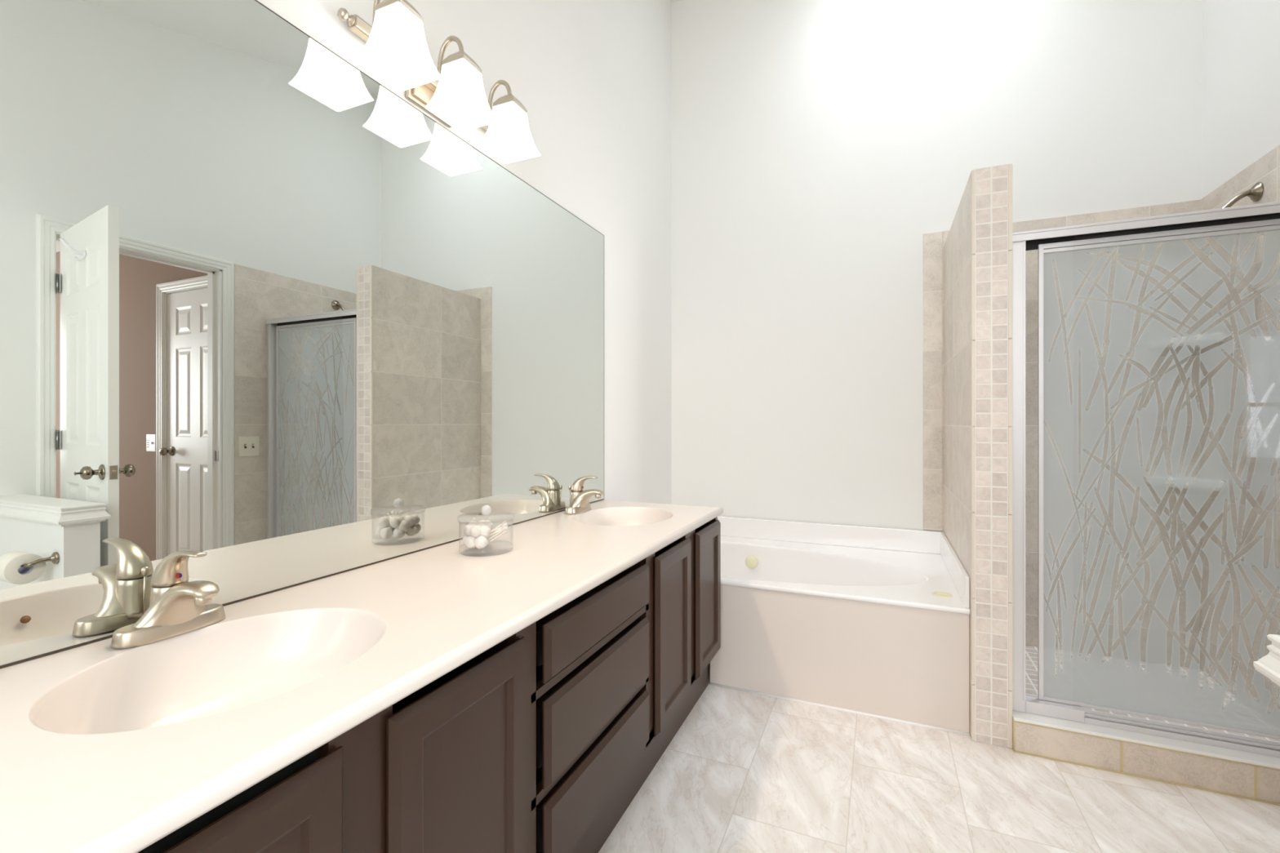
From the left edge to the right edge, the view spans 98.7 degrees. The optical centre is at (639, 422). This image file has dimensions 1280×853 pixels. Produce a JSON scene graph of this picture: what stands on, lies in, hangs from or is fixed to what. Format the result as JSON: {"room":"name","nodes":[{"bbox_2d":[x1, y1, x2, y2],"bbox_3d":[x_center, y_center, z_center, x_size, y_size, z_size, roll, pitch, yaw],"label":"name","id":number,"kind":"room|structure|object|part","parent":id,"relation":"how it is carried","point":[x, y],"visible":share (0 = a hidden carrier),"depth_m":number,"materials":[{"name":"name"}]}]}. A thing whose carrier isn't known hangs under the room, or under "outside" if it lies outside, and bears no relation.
{"room":"bathroom","nodes":[
{"label":"bathroom","id":0,"kind":"room"},
{"bbox_2d":[137,0,671,852],"bbox_3d":[-0.700,-0.748,1.504,0.120,3.757,4.437,0,0,24],"label":"wall","id":1,"kind":"structure","parent":0,"point":[593,78],"depth_m":2.61,"materials":[{"name":"white paint"}]},
{"bbox_2d":[0,0,604,668],"bbox_3d":[-0.594,-0.255,1.588,0.006,1.230,2.124,0,0,24],"label":"mirror","id":2,"kind":"object","parent":1,"relation":"attached to","point":[264,313],"visible":1,"depth_m":1.11,"materials":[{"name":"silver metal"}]},
{"bbox_2d":[337,0,541,163],"bbox_3d":[-0.517,-0.965,1.533,0.194,0.227,0.612,0,0,24],"label":"vanity light","id":3,"kind":"object","parent":1,"relation":"attached to","point":[396,50],"visible":1,"depth_m":1.48,"materials":[{"name":"white glass"}]},
{"bbox_3d":[-0.617,-1.016,1.341,0.096,0.125,0.013,0,0,24],"label":"arm","id":4,"kind":"part","parent":3,"relation":"part of","materials":[{"name":"silver metal"}]},
{"bbox_3d":[-0.579,-0.917,1.325,0.141,0.131,0.141,0,0,24],"label":"lamp shade","id":5,"kind":"part","parent":3,"relation":"part of","materials":[{"name":"white glass"}]},
{"bbox_3d":[-0.579,-0.932,1.325,0.052,0.089,0.051,0,0,24],"label":"bulb","id":6,"kind":"part","parent":3,"relation":"part of","materials":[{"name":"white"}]},
{"bbox_3d":[-0.596,-0.936,1.568,0.020,0.110,0.170,0,0,24],"label":"plate","id":7,"kind":"part","parent":3,"relation":"part of","materials":[{"name":"silver metal"}]},
{"bbox_3d":[-0.530,-1.016,1.539,0.096,0.125,0.013,0,0,24],"label":"arm","id":8,"kind":"part","parent":3,"relation":"part of","materials":[{"name":"silver metal"}]},
{"bbox_3d":[-0.492,-0.917,1.522,0.141,0.131,0.141,0,0,24],"label":"lamp shade","id":9,"kind":"part","parent":3,"relation":"part of","materials":[{"name":"white glass"}]},
{"bbox_3d":[-0.492,-0.932,1.522,0.052,0.089,0.051,0,0,24],"label":"bulb","id":10,"kind":"part","parent":3,"relation":"part of","materials":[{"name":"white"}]},
{"bbox_3d":[-0.444,-1.016,1.737,0.096,0.125,0.013,0,0,24],"label":"arm","id":11,"kind":"part","parent":3,"relation":"part of","materials":[{"name":"silver metal"}]},
{"bbox_3d":[-0.406,-0.917,1.720,0.141,0.131,0.141,0,0,24],"label":"lamp shade","id":12,"kind":"part","parent":3,"relation":"part of","materials":[{"name":"white glass"}]},
{"bbox_3d":[-0.406,-0.932,1.720,0.052,0.089,0.051,0,0,24],"label":"bulb","id":13,"kind":"part","parent":3,"relation":"part of","materials":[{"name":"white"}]},
{"bbox_2d":[671,0,1202,669],"bbox_3d":[1.353,-0.748,2.958,2.478,3.757,0.129,0,0,24],"label":"wall","id":14,"kind":"structure","parent":0,"point":[816,144],"depth_m":2.93,"materials":[{"name":"white paint"}]},
{"bbox_2d":[717,515,943,554],"bbox_3d":[0.868,0.616,3.091,1.476,0.113,0.016,0,0,24],"label":"backsplash","id":15,"kind":"structure","parent":14,"relation":"attached to","point":[878,538],"depth_m":3.00,"materials":[{"name":"white plastic"}]},
{"bbox_2d":[923,231,942,531],"bbox_3d":[1.505,-0.209,2.826,0.089,1.531,0.009,0,0,24],"label":"trim","id":16,"kind":"structure","parent":14,"relation":"attached to","point":[932,242],"depth_m":2.82,"materials":[{"name":"tile"}]},
{"bbox_2d":[1146,477,1224,491],"bbox_3d":[2.332,0.263,2.360,0.184,0.043,0.184,0,0,24],"label":"corner shelf","id":17,"kind":"object","parent":14,"relation":"attached to","point":[1220,485],"visible":0.14,"depth_m":2.34,"materials":[{"name":"white ceramic"}]},
{"bbox_2d":[1164,334,1223,348],"bbox_3d":[2.332,-0.347,2.360,0.184,0.039,0.184,0,0,24],"label":"corner shelf","id":18,"kind":"object","parent":14,"relation":"attached to","point":[1184,341],"visible":0.22,"depth_m":2.37,"materials":[{"name":"white ceramic"}]},
{"bbox_2d":[598,662,1279,852],"bbox_3d":[0.488,1.155,0.985,2.714,0.050,4.437,0,0,24],"label":"floor","id":19,"kind":"structure","parent":0,"point":[744,772],"depth_m":1.64,"materials":[{"name":"white tile"}]},
{"bbox_2d":[162,624,531,852],"bbox_3d":[-0.609,0.759,0.850,0.564,0.742,0.760,0,0,24],"label":"base cabinet","id":20,"kind":"object","parent":19,"relation":"on","point":[446,767],"visible":0.7,"depth_m":0.82,"materials":[{"name":"brown paint"}]},
{"bbox_3d":[-0.439,0.686,0.555,0.018,0.545,0.316,0,0,24],"label":"door","id":21,"kind":"part","parent":20,"relation":"part of","materials":[{"name":"brown paint"}]},
{"bbox_3d":[-0.377,0.677,0.749,0.019,0.577,0.760,0,0,24],"label":"frame","id":22,"kind":"part","parent":20,"relation":"part of","materials":[{"name":"brown paint"}]},
{"bbox_3d":[-0.284,0.686,0.912,0.018,0.545,0.320,0,0,24],"label":"door","id":23,"kind":"part","parent":20,"relation":"part of","materials":[{"name":"brown paint"}]},
{"bbox_2d":[531,556,648,852],"bbox_3d":[-0.335,0.759,1.475,0.564,0.742,0.605,0,0,24],"label":"base cabinet","id":24,"kind":"object","parent":19,"relation":"on","point":[590,655],"visible":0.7,"depth_m":1.29,"materials":[{"name":"brown paint"}]},
{"bbox_2d":[0,499,723,852],"bbox_3d":[-0.334,0.435,1.475,0.574,0.150,2.125,0,0,24],"label":"countertop","id":25,"kind":"structure","parent":24,"relation":"on","point":[104,748],"depth_m":0.86,"materials":[{"name":"stone"}]},
{"bbox_2d":[110,550,225,648],"bbox_3d":[-0.794,0.288,0.929,0.143,0.145,0.153,0,0,-33],"label":"faucet","id":26,"kind":"object","parent":25,"relation":"on","point":[178,606],"visible":1,"depth_m":0.92,"materials":[{"name":"silver metal"}]},
{"bbox_3d":[-0.766,0.307,0.929,0.139,0.082,0.132,0,0,24],"label":"spout","id":27,"kind":"part","parent":26,"relation":"part of","materials":[{"name":"silver metal"}]},
{"bbox_3d":[-0.780,0.247,0.935,0.117,0.062,0.049,0,0,24],"label":"handle","id":28,"kind":"part","parent":26,"relation":"part of","materials":[{"name":"silver metal"}]},
{"bbox_2d":[457,506,512,556],"bbox_3d":[-0.431,0.296,1.541,0.153,0.128,0.153,0,0,24],"label":"jar","id":29,"kind":"object","parent":25,"relation":"on","point":[465,523],"visible":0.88,"depth_m":1.51,"materials":[{"name":"clear glass"}]},
{"bbox_2d":[462,534,470,546],"bbox_3d":[-0.477,0.327,1.529,0.034,0.033,0.034,0,0,24],"label":"ball","id":30,"kind":"object","parent":29,"relation":"in","point":[466,536],"visible":0.32,"depth_m":1.51,"materials":[{"name":"white"}]},
{"bbox_2d":[464,523,475,535],"bbox_3d":[-0.468,0.297,1.521,0.034,0.035,0.032,0,0,41],"label":"ball","id":31,"kind":"object","parent":29,"relation":"in","point":[467,529],"visible":0.6,"depth_m":1.51,"materials":[{"name":"white fabric"}]},
{"bbox_2d":[465,535,476,548],"bbox_3d":[-0.457,0.328,1.498,0.032,0.034,0.034,0,0,-3],"label":"ball","id":32,"kind":"object","parent":29,"relation":"in","point":[469,541],"visible":0.9,"depth_m":1.49,"materials":[{"name":"white fabric"}]},
{"bbox_2d":[470,525,481,537],"bbox_3d":[-0.445,0.297,1.494,0.032,0.032,0.030,0,0,21],"label":"ball","id":33,"kind":"object","parent":29,"relation":"in","point":[475,531],"visible":1,"depth_m":1.49,"materials":[{"name":"white fabric"}]},
{"bbox_2d":[475,523,485,527],"bbox_3d":[-0.445,0.294,1.532,0.032,0.032,0.031,0,0,28],"label":"ball","id":34,"kind":"object","parent":29,"relation":"in","point":[481,525],"visible":0.22,"depth_m":1.52,"materials":[{"name":"white fabric"}]},
{"bbox_2d":[474,535,488,549],"bbox_3d":[-0.431,0.326,1.494,0.036,0.036,0.034,0,0,-25],"label":"ball","id":35,"kind":"object","parent":29,"relation":"in","point":[481,542],"visible":1,"depth_m":1.48,"materials":[{"name":"white fabric"}]},
{"bbox_3d":[-0.431,0.268,1.541,0.153,0.014,0.153,0,0,24],"label":"lid","id":36,"kind":"part","parent":29,"relation":"part of","materials":[{"name":"clear glass"}]},
{"bbox_2d":[480,525,490,537],"bbox_3d":[-0.425,0.299,1.505,0.031,0.032,0.031,0,0,27],"label":"ball","id":37,"kind":"object","parent":29,"relation":"in","point":[486,531],"visible":0.96,"depth_m":1.50,"materials":[{"name":"white fabric"}]},
{"bbox_2d":[484,520,493,530],"bbox_3d":[-0.434,0.296,1.568,0.035,0.036,0.036,0,0,-35],"label":"ball","id":38,"kind":"object","parent":29,"relation":"in","point":[490,525],"visible":0.4,"depth_m":1.56,"materials":[{"name":"white"}]},
{"bbox_2d":[487,529,506,544],"bbox_3d":[-0.400,0.321,1.519,0.065,0.044,0.006,0,0,-19],"label":"cotton swab","id":39,"kind":"object","parent":29,"relation":"in","point":[505,531],"visible":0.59,"depth_m":1.52,"materials":[{"name":"white fabric"}]},
{"bbox_2d":[488,527,508,535],"bbox_3d":[-0.400,0.305,1.519,0.072,0.031,0.006,0,0,-4],"label":"cotton swab","id":40,"kind":"object","parent":29,"relation":"in","point":[505,528],"visible":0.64,"depth_m":1.52,"materials":[{"name":"white fabric"}]},
{"bbox_2d":[490,521,506,531],"bbox_3d":[-0.405,0.298,1.536,0.065,0.044,0.006,0,0,-9],"label":"cotton swab","id":41,"kind":"object","parent":29,"relation":"in","point":[503,523],"visible":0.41,"depth_m":1.54,"materials":[{"name":"white"}]},
{"bbox_2d":[490,523,506,532],"bbox_3d":[-0.403,0.300,1.530,0.069,0.037,0.006,0,0,1],"label":"cotton swab","id":42,"kind":"object","parent":29,"relation":"in","point":[505,524],"visible":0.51,"depth_m":1.53,"materials":[{"name":"white fabric"}]},
{"bbox_2d":[564,475,604,514],"bbox_3d":[-0.237,0.288,2.203,0.143,0.145,0.153,0,0,-33],"label":"faucet","id":43,"kind":"object","parent":25,"relation":"on","point":[579,499],"visible":1,"depth_m":2.19,"materials":[{"name":"silver metal"}]},
{"bbox_3d":[-0.223,0.247,2.209,0.117,0.062,0.049,0,0,24],"label":"handle","id":44,"kind":"part","parent":43,"relation":"part of","materials":[{"name":"silver metal"}]},
{"bbox_3d":[-0.209,0.307,2.203,0.139,0.082,0.132,0,0,24],"label":"spout","id":45,"kind":"part","parent":43,"relation":"part of","materials":[{"name":"silver metal"}]},
{"bbox_3d":[-0.085,0.858,1.366,0.018,0.150,0.537,0,0,24],"label":"drawer","id":46,"kind":"part","parent":24,"relation":"part of","materials":[{"name":"brown paint"}]},
{"bbox_3d":[-0.085,0.659,1.366,0.018,0.178,0.537,0,0,24],"label":"drawer","id":47,"kind":"part","parent":24,"relation":"part of","materials":[{"name":"brown paint"}]},
{"bbox_3d":[-0.085,0.473,1.366,0.018,0.120,0.537,0,0,24],"label":"drawer","id":48,"kind":"part","parent":24,"relation":"part of","materials":[{"name":"brown paint"}]},
{"bbox_2d":[635,516,720,794],"bbox_3d":[-0.062,0.759,2.100,0.564,0.742,0.760,0,0,24],"label":"base cabinet","id":49,"kind":"object","parent":19,"relation":"on","point":[685,574],"visible":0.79,"depth_m":1.90,"materials":[{"name":"brown paint"}]},
{"bbox_3d":[0.113,0.686,1.821,0.018,0.545,0.318,0,0,24],"label":"door","id":50,"kind":"part","parent":49,"relation":"part of","materials":[{"name":"brown paint"}]},
{"bbox_3d":[0.169,0.677,1.999,0.019,0.577,0.760,0,0,24],"label":"frame","id":51,"kind":"part","parent":49,"relation":"part of","materials":[{"name":"brown paint"}]},
{"bbox_3d":[0.273,0.686,2.186,0.018,0.545,0.310,0,0,24],"label":"door","id":52,"kind":"part","parent":49,"relation":"part of","materials":[{"name":"brown paint"}]},
{"bbox_2d":[709,515,969,736],"bbox_3d":[0.690,0.846,2.684,1.476,0.573,0.905,0,0,24],"label":"bathtub","id":53,"kind":"object","parent":19,"relation":"on","point":[874,622],"visible":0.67,"depth_m":2.23,"materials":[{"name":"white ceramic"}]},
{"bbox_2d":[720,535,969,614],"bbox_3d":[0.690,0.867,2.684,1.476,0.388,0.905,0,0,24],"label":"basin","id":54,"kind":"object","parent":53,"relation":"in","point":[761,575],"depth_m":2.55,"materials":[{"name":"white ceramic"}]},
{"bbox_2d":[1012,710,1279,805],"bbox_3d":[1.701,1.073,1.768,0.866,0.118,0.122,0,0,24],"label":"shower curb","id":55,"kind":"object","parent":19,"relation":"on","point":[1253,776],"visible":0.69,"depth_m":1.74,"materials":[{"name":"tile"}]},
{"bbox_2d":[1012,201,1279,757],"bbox_3d":[1.709,0.174,1.784,0.864,1.680,0.062,0,0,24],"label":"shower enclosure","id":56,"kind":"object","parent":55,"relation":"on","point":[1152,692],"visible":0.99,"depth_m":1.82,"materials":[{"name":"glass"}]},
{"bbox_3d":[1.735,-0.608,1.789,0.700,0.032,0.014,0,0,24],"label":"rail","id":57,"kind":"part","parent":56,"relation":"part of","materials":[{"name":"silver metal"}]},
{"bbox_3d":[1.735,0.968,1.789,0.700,0.010,0.012,0,0,24],"label":"rail","id":58,"kind":"part","parent":56,"relation":"part of","materials":[{"name":"silver metal"}]},
{"bbox_2d":[943,164,1012,748],"bbox_3d":[1.418,0.117,2.352,0.123,2.027,0.931,0,0,24],"label":"wall partition","id":59,"kind":"structure","parent":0,"point":[978,246],"depth_m":1.94,"materials":[{"name":"beige tile"}]},
{"bbox_2d":[1026,645,1279,742],"bbox_3d":[1.891,1.105,2.201,0.864,0.050,0.828,0,0,24],"label":"floor","id":60,"kind":"structure","parent":0,"point":[1031,651],"depth_m":2.29,"materials":[{"name":"tile"}]},
{"bbox_2d":[1200,0,1279,712],"bbox_3d":[1.672,-0.748,0.469,0.120,3.757,4.437,0,0,24],"label":"wall","id":61,"kind":"structure","parent":0,"point":[1266,170],"depth_m":2.15,"materials":[{"name":"paint"}]},
{"bbox_2d":[1221,182,1263,208],"bbox_3d":[2.210,-0.807,2.070,0.176,0.163,0.080,0,0,24],"label":"sprayer","id":62,"kind":"object","parent":61,"relation":"attached to","point":[1255,193],"visible":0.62,"depth_m":2.04,"materials":[{"name":"silver metal"}]},
{"bbox_3d":[2.240,-0.827,2.062,0.112,0.078,0.020,0,0,21],"label":"arm","id":63,"kind":"part","parent":62,"relation":"part of","materials":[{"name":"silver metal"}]},
{"bbox_2d":[1253,634,1279,686],"bbox_3d":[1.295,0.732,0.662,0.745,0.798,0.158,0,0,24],"label":"toilet","id":64,"kind":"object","parent":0,"point":[1268,665],"depth_m":0.85,"materials":[{"name":"white ceramic"}]}
]}

